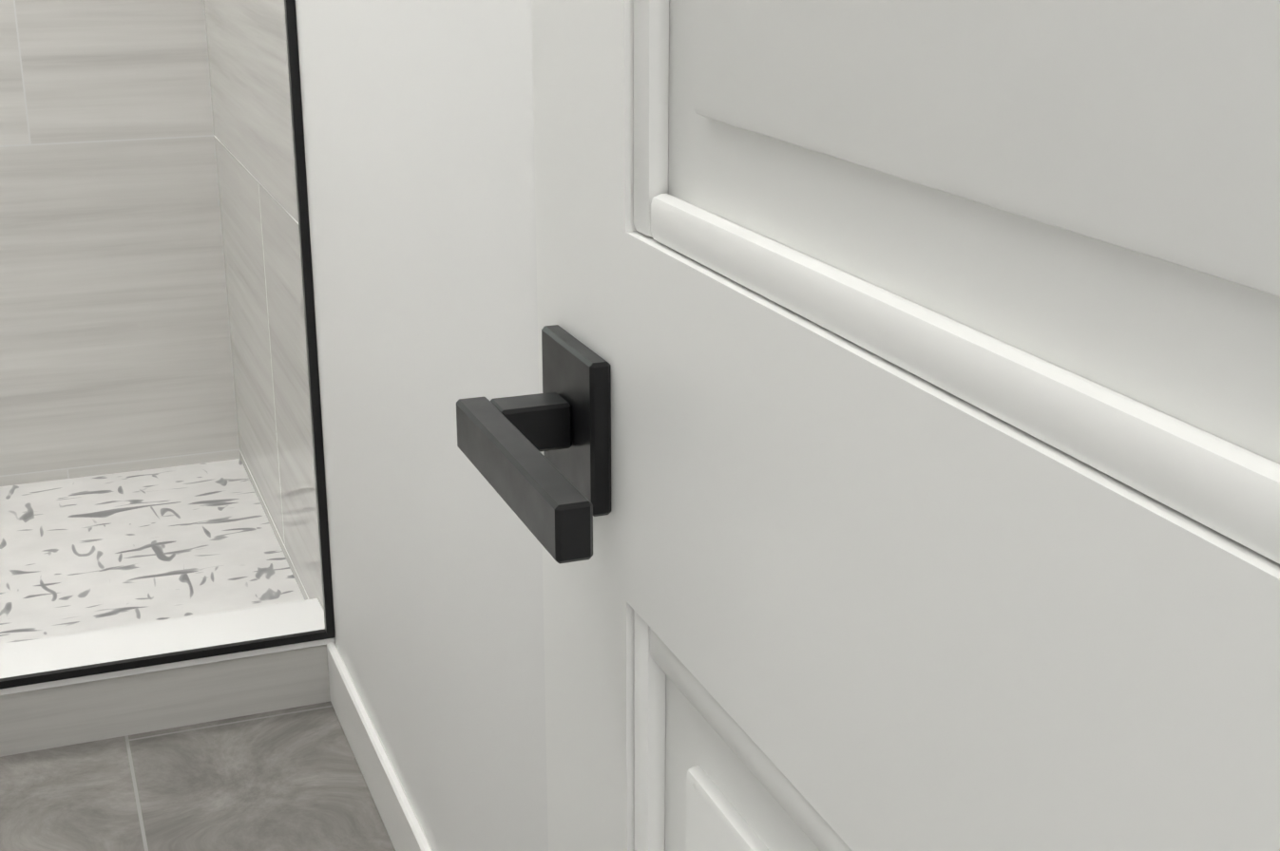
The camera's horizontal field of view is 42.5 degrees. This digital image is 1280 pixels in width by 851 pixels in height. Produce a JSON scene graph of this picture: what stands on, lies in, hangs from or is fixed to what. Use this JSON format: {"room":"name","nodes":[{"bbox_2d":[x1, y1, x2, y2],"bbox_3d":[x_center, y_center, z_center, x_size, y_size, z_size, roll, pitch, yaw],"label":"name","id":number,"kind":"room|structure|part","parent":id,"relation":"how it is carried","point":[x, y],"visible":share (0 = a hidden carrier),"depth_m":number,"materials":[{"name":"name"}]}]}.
{"room":"bathroom","nodes":[
{"label":"bathroom","id":0,"kind":"room"},
{"bbox_2d":[0,0,240,486],"bbox_3d":[-1.392,-0.995,2.737,1.241,2.440,0.120,-7,19,-20],"label":"tiled wall","id":1,"kind":"structure","parent":0,"point":[115,349],"depth_m":3.05,"materials":[{"name":"beige tile"}]},
{"bbox_2d":[0,702,395,850],"bbox_3d":[-0.526,0.915,0.973,1.481,0.100,4.978,-7,19,-20],"label":"floor","id":2,"kind":"structure","parent":0,"point":[292,779],"depth_m":2.15,"materials":[{"name":"tile"}]},
{"bbox_2d":[0,458,305,644],"bbox_3d":[-1.216,0.284,2.668,1.241,0.050,0.868,-7,19,-20],"label":"shower floor","id":3,"kind":"structure","parent":2,"relation":"on","point":[95,553],"depth_m":2.80,"materials":[{"name":"tile"}]},
{"bbox_2d":[203,0,324,610],"bbox_3d":[-0.580,-0.927,2.529,0.120,2.440,1.108,-7,19,-20],"label":"tiled wall","id":4,"kind":"structure","parent":0,"point":[249,82],"depth_m":2.62,"materials":[{"name":"beige tile"}]},
{"bbox_2d":[295,0,548,850],"bbox_3d":[0.043,-0.421,0.975,0.120,2.440,2.390,-7,19,-20],"label":"wall","id":5,"kind":"structure","parent":0,"point":[418,123],"depth_m":1.62,"materials":[{"name":"white paint"}]},
{"bbox_2d":[0,645,330,757],"bbox_3d":[-1.040,0.407,2.223,1.241,0.091,0.120,-7,19,-20],"label":"shower curb","id":6,"kind":"structure","parent":5,"relation":"attached to","point":[76,714],"depth_m":2.30,"materials":[{"name":"tile"}]},
{"bbox_2d":[0,598,334,696],"bbox_3d":[-1.040,0.355,2.206,1.241,0.020,0.128,-7,19,-20],"label":"sill","id":7,"kind":"structure","parent":5,"relation":"attached to","point":[106,645],"depth_m":2.33,"materials":[{"name":"white stone"}]},
{"bbox_2d":[0,0,335,689],"bbox_3d":[-1.018,-0.740,1.788,1.241,2.337,0.014,-7,19,-20],"label":"trim","id":8,"kind":"structure","parent":5,"relation":"attached to","point":[329,631],"depth_m":2.21,"materials":[{"name":"black metal"}]},
{"bbox_2d":[326,642,433,850],"bbox_3d":[-0.053,0.685,1.364,0.041,0.095,2.269,-7,19,-20],"label":"baseboard","id":9,"kind":"structure","parent":5,"relation":"attached to","point":[403,827],"depth_m":2.00,"materials":[{"name":"white wood"}]},
{"bbox_3d":[-0.188,-0.017,-0.264,1.481,2.440,0.120,-7,19,-20],"label":"wall","id":10,"kind":"structure","parent":0,"visible":0},
{"bbox_2d":[456,0,1279,850],"bbox_3d":[0.080,-0.021,0.383,0.089,2.023,0.760,-7,19,-20],"label":"door","id":11,"kind":"structure","parent":10,"relation":"in","point":[873,601],"depth_m":0.45,"materials":[{"name":"white wood"}]},
{"bbox_3d":[-0.032,0.013,0.651,0.054,0.066,0.158,-7,19,-20],"label":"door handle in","id":12,"kind":"part","parent":11,"relation":"part of","materials":[{"name":"black metal"}]},
{"bbox_2d":[633,0,1279,850],"bbox_3d":[0.105,-0.074,0.376,0.031,1.688,0.530,-7,19,-20],"label":"molding","id":13,"kind":"structure","parent":11,"relation":"attached to","point":[1227,488],"depth_m":0.45,"materials":[{"name":"white wood"}]}
]}

